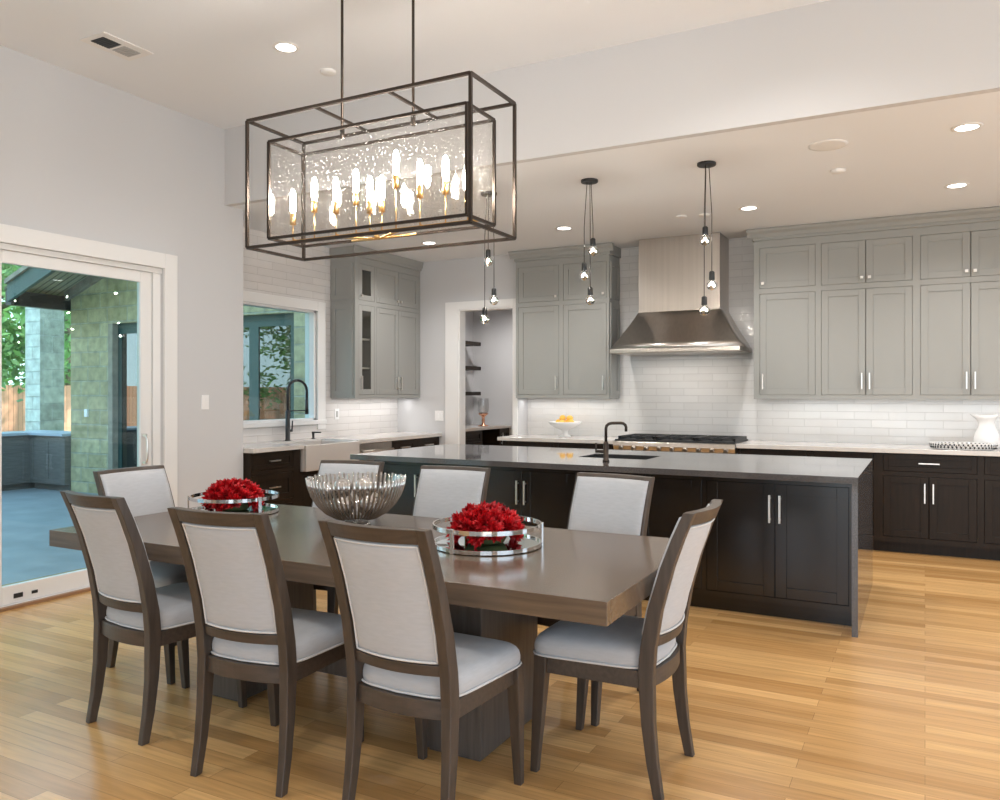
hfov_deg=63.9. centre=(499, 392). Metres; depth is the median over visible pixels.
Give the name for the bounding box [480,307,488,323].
socket
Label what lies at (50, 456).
base cabinet
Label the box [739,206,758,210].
recessed light
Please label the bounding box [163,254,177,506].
trim
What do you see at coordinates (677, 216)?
smoke detector
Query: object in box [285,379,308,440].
kitchen faucet
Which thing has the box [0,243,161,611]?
door
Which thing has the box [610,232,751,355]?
range hood
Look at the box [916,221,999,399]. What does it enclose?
upper cabinet
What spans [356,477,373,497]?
decorative ball
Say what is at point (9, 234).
trim
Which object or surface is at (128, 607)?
dining chair
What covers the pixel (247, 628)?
dining chair
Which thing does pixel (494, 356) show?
wall
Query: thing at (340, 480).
decorative ball
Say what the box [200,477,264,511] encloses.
flower arrangement
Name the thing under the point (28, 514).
floor
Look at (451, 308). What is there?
trim
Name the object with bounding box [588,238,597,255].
socket
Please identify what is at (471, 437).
base cabinet
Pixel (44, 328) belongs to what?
stone pillar
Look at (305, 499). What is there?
base cabinet
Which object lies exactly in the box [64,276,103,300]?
trim
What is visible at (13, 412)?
wooden fence
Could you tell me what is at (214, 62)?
ceiling
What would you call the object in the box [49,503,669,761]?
dining table
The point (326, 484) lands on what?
decorative ball
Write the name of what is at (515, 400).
trim
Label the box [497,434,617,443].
countertop
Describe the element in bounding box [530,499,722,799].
dining chair
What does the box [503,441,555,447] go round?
base cabinet
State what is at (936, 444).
tray
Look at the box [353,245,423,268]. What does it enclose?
trim
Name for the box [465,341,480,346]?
floating shelf
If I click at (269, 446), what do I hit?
countertop
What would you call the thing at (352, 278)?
upper cabinet
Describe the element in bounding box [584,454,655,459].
bar sink
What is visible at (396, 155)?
bulb
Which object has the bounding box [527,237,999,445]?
tiled wall
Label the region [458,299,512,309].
trim
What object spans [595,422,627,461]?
bar faucet
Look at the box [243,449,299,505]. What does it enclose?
base cabinet
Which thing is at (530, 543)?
mirror
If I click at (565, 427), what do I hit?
fruit bowl
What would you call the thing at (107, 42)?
ceiling vent
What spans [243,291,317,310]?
trim
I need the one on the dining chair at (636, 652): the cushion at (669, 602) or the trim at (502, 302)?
the cushion at (669, 602)
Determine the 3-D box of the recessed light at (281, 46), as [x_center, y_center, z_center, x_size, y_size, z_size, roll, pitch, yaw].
[-1.375,-2.217,5.148,0.170,0.006,0.170,0,0,28]
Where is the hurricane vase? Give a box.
[477,398,488,425]
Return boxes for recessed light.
[272,41,299,52]
[421,241,436,244]
[555,226,572,229]
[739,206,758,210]
[944,182,969,188]
[951,122,983,131]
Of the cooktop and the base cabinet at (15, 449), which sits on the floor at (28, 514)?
the base cabinet at (15, 449)
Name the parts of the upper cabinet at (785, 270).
door, door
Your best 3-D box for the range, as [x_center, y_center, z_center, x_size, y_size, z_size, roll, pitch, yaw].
[1.828,0.921,8.107,1.210,0.957,0.694,0,0,28]
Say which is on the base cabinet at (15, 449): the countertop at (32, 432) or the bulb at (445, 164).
the countertop at (32, 432)
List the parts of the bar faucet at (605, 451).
lever, spout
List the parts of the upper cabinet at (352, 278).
panel, door, door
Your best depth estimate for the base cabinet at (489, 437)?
11.73 m
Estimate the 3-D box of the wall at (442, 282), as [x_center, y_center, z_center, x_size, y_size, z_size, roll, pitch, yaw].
[2.882,-0.090,7.907,9.520,2.980,0.370,0,0,28]
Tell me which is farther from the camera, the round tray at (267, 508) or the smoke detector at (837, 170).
the smoke detector at (837, 170)
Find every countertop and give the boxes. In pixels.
[2,430,70,435]
[243,432,441,452]
[350,444,872,637]
[465,424,510,431]
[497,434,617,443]
[736,440,999,456]
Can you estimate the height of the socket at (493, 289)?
0.133 m
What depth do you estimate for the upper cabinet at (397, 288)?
9.32 m
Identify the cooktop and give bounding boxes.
[615,438,747,443]
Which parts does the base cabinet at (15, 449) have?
drawer, door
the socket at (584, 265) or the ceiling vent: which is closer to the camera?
the ceiling vent
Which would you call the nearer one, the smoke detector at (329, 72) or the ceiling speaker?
the ceiling speaker
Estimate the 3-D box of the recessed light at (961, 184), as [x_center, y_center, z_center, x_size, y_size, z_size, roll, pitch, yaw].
[3.485,-1.577,6.109,0.170,0.006,0.170,0,0,28]
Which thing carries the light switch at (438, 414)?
attached to the wall at (442, 282)
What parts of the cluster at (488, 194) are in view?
cord, cord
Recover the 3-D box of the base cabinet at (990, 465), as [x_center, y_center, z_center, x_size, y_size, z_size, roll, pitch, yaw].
[4.484,0.963,6.744,0.780,0.874,0.652,0,0,28]
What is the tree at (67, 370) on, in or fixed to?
on the ground
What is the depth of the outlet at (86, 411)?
12.44 m
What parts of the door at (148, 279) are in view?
handle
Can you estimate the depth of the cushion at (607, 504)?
3.89 m
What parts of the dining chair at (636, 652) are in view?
leg, leg, seat, seat frame, leg, rail, panel, leg, rail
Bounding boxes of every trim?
[0,224,164,268]
[4,266,29,283]
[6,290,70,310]
[7,267,54,301]
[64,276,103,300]
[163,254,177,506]
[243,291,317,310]
[243,420,326,427]
[317,302,325,428]
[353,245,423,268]
[445,302,458,443]
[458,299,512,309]
[459,307,512,443]
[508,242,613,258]
[513,298,517,434]
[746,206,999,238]
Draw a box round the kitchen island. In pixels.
[374,460,851,625]
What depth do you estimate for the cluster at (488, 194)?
6.34 m
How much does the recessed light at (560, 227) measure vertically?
0.006 m
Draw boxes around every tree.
[2,263,70,401]
[2,298,70,384]
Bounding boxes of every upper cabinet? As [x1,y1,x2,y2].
[331,256,374,397]
[375,261,419,397]
[516,254,619,398]
[754,236,817,398]
[818,228,915,399]
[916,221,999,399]
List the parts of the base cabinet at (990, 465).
drawer, door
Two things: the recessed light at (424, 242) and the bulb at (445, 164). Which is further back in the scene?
the recessed light at (424, 242)
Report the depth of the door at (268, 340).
11.05 m
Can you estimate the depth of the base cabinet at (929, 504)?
6.85 m
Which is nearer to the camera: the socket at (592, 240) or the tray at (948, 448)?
the socket at (592, 240)
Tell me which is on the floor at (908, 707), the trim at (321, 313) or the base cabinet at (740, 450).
the base cabinet at (740, 450)
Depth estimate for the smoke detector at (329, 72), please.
5.51 m
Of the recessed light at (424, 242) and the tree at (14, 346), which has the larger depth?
the tree at (14, 346)
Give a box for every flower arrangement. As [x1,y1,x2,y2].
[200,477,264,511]
[446,500,524,547]
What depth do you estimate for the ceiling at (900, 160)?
6.18 m
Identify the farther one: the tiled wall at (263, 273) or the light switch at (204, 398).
the tiled wall at (263, 273)
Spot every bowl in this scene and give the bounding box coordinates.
[220,503,248,510]
[305,472,405,524]
[466,530,506,544]
[549,421,581,436]
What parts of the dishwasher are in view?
handle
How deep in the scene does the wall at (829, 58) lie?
4.96 m
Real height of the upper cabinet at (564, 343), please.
1.535 m
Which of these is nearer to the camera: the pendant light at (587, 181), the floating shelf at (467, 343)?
the pendant light at (587, 181)
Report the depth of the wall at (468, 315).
12.14 m
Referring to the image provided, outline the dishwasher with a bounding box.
[359,441,393,460]
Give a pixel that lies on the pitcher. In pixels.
(986, 431)
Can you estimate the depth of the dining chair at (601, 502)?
3.88 m
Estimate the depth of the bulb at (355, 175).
3.70 m
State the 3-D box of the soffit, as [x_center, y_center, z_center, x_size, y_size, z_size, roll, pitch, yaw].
[-3.978,-2.766,11.224,6.750,2.480,1.900,0,0,28]
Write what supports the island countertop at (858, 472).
on the kitchen island
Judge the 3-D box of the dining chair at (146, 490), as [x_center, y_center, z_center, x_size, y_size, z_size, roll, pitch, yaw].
[-1.749,0.903,4.176,0.646,0.993,0.468,0,0,28]
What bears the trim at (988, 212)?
attached to the wall at (442, 282)
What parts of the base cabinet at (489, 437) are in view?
door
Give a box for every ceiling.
[0,0,827,128]
[230,91,999,261]
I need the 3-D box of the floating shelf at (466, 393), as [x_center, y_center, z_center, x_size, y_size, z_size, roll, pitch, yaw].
[-0.819,0.018,11.149,0.299,0.055,1.730,0,0,28]
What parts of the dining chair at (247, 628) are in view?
leg, rail, panel, rail, leg, leg, seat frame, seat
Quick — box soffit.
[4,271,88,295]
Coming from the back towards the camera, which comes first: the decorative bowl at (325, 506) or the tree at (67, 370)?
the tree at (67, 370)
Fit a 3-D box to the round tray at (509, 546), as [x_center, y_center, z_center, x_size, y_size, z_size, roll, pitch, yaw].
[-0.050,0.590,3.351,0.464,0.100,0.456,0,0,6]
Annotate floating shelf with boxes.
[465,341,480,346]
[465,366,480,370]
[465,392,480,395]
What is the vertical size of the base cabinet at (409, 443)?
0.874 m
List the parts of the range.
control panel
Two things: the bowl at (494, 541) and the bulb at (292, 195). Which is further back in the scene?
the bulb at (292, 195)
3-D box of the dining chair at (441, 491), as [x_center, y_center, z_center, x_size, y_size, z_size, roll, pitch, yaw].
[-0.356,0.903,4.130,0.468,0.993,0.646,0,0,24]
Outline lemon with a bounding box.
[566,415,572,420]
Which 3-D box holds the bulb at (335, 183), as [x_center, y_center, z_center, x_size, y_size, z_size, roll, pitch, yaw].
[-0.751,-0.858,3.694,0.029,0.269,0.044,0,0,28]
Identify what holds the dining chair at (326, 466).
on the floor at (908, 707)
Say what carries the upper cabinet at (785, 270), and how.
attached to the tiled wall at (703, 394)
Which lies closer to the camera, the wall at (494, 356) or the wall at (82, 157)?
the wall at (82, 157)
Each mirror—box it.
[197,505,276,512]
[435,536,539,550]
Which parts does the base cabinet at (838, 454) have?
drawer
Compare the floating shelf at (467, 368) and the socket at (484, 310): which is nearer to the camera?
the socket at (484, 310)
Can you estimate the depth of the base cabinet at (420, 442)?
9.38 m
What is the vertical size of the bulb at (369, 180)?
0.248 m
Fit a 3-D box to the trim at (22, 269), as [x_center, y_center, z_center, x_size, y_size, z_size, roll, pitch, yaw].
[-4.434,-2.805,10.311,6.500,2.410,0.040,0,0,28]
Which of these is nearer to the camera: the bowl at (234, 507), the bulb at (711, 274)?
the bowl at (234, 507)
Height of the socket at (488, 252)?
0.133 m
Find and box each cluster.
[480,191,498,323]
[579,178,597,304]
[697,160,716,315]
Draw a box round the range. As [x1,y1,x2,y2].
[613,433,747,453]
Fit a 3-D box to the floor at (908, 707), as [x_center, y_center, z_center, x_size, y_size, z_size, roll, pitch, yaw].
[0.495,1.425,3.813,9.900,0.050,14.400,0,0,28]
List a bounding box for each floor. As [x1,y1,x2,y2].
[0,550,999,799]
[2,488,98,584]
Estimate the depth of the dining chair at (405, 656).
2.53 m
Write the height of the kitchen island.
0.862 m
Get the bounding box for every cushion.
[100,469,173,516]
[126,501,156,593]
[312,463,378,510]
[568,476,648,534]
[642,504,709,633]
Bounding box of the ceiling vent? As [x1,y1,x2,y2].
[79,31,153,60]
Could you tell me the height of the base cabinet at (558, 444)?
0.874 m
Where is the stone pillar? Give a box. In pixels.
[25,307,63,430]
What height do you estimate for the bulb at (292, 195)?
0.243 m
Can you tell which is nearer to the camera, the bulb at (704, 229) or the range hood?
the bulb at (704, 229)
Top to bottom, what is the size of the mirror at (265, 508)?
0.008 m
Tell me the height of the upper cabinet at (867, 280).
1.535 m
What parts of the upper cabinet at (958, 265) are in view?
door, door, handle, door, door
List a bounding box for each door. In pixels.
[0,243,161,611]
[108,313,293,468]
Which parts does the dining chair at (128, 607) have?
leg, rail, panel, rail, leg, seat frame, seat, leg, leg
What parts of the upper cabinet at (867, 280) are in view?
door, door, door, door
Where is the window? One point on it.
(310, 316)
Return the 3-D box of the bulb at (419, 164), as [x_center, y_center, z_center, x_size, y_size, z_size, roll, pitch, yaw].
[-0.343,-0.868,3.477,0.029,0.289,0.044,0,0,28]
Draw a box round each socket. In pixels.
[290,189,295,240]
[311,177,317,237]
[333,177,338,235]
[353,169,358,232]
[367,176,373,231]
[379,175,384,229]
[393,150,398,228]
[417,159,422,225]
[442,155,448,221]
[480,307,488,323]
[484,249,492,265]
[489,288,498,304]
[579,262,588,280]
[585,287,594,304]
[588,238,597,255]
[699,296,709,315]
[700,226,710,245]
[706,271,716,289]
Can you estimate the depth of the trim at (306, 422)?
8.05 m
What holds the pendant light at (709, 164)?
hanging from the ceiling at (900, 160)
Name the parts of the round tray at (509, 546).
post, post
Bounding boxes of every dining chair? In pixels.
[60,490,246,745]
[93,465,187,684]
[167,507,363,797]
[311,460,384,613]
[318,519,523,799]
[412,465,490,517]
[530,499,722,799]
[538,472,654,725]
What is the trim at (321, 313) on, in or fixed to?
attached to the tiled wall at (263, 273)
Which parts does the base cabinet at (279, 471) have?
drawer, drawer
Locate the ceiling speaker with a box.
[808,139,847,150]
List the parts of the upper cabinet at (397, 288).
door, door, door, door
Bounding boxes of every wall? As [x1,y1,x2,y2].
[0,45,242,507]
[71,278,304,493]
[225,0,999,205]
[243,227,396,442]
[397,254,908,444]
[465,311,472,424]
[473,309,512,435]
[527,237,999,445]
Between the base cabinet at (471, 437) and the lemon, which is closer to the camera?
the lemon
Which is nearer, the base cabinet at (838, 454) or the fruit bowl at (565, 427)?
the base cabinet at (838, 454)
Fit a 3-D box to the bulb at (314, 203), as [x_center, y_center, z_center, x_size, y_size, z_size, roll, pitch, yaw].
[-0.890,-0.876,3.817,0.029,0.306,0.044,0,0,28]
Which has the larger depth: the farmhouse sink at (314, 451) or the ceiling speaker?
the farmhouse sink at (314, 451)
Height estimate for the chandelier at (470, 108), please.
1.552 m
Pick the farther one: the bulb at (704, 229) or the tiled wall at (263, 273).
the tiled wall at (263, 273)
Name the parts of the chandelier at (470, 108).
rod, frame, rod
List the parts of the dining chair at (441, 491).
leg, rail, leg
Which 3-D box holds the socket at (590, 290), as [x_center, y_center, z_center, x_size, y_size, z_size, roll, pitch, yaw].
[0.674,-0.720,5.988,0.074,0.133,0.070,0,0,28]
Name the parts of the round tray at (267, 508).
post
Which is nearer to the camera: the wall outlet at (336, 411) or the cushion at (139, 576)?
the cushion at (139, 576)
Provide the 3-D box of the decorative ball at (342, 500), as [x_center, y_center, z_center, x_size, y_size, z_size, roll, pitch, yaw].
[-0.745,0.545,3.803,0.100,0.100,0.100,0,0,28]
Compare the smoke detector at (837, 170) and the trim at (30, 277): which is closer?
the smoke detector at (837, 170)
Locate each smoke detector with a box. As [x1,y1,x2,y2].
[320,68,335,76]
[675,215,686,217]
[830,168,845,173]
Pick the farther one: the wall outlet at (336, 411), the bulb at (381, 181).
the wall outlet at (336, 411)
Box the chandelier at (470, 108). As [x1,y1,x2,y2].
[245,0,516,260]
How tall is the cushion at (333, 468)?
0.420 m
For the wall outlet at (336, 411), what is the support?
attached to the tiled wall at (263, 273)
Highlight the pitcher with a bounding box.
[970,414,999,448]
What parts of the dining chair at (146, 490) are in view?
leg, rail, leg, seat, leg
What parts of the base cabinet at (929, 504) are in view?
door, handle, drawer, door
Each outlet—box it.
[84,409,88,416]
[334,409,338,418]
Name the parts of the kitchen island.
door, handle, door, handle, handle, door, door, door, handle, handle, door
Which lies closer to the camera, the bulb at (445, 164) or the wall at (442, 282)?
the bulb at (445, 164)
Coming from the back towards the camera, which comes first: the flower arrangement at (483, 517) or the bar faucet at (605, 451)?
the bar faucet at (605, 451)
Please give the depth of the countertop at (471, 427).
11.42 m
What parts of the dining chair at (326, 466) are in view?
leg, seat frame, leg, rail, leg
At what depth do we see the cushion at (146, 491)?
4.29 m
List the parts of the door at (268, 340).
sash, glass pane, frame, glass pane, sash, sash, glass pane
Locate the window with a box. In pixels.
[243,302,315,422]
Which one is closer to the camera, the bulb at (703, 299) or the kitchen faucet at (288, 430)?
the bulb at (703, 299)
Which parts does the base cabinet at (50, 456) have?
door, door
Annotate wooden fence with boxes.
[2,385,70,431]
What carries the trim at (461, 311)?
attached to the wall at (442, 282)
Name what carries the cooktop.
in the range
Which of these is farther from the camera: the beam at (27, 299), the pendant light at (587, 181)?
the beam at (27, 299)
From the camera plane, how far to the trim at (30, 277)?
11.65 m
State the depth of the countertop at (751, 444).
7.20 m
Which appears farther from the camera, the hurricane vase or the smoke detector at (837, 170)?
the hurricane vase
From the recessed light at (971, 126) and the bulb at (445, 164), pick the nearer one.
the bulb at (445, 164)
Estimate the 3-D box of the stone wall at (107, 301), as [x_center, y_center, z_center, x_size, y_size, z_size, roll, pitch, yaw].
[-4.064,-0.670,11.383,5.990,4.460,0.300,0,0,28]
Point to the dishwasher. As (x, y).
(387, 445)
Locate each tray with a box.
[187,489,278,513]
[432,516,543,555]
[929,441,997,449]
[935,447,989,449]
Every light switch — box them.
[201,395,208,408]
[435,411,442,420]
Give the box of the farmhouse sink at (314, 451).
[276,440,358,471]
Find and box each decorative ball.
[319,483,333,499]
[332,497,353,516]
[334,478,352,496]
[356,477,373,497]
[360,495,379,515]
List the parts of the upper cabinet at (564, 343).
door, door, door, door, panel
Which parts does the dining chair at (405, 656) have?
leg, rail, panel, rail, leg, seat frame, leg, seat, leg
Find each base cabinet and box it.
[2,435,34,490]
[30,435,70,490]
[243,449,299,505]
[300,470,317,506]
[392,439,415,449]
[416,437,438,446]
[465,430,481,444]
[482,428,508,445]
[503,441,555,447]
[556,442,613,449]
[738,448,808,456]
[809,450,877,549]
[877,453,980,558]
[980,456,999,560]
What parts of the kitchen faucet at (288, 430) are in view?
spring spout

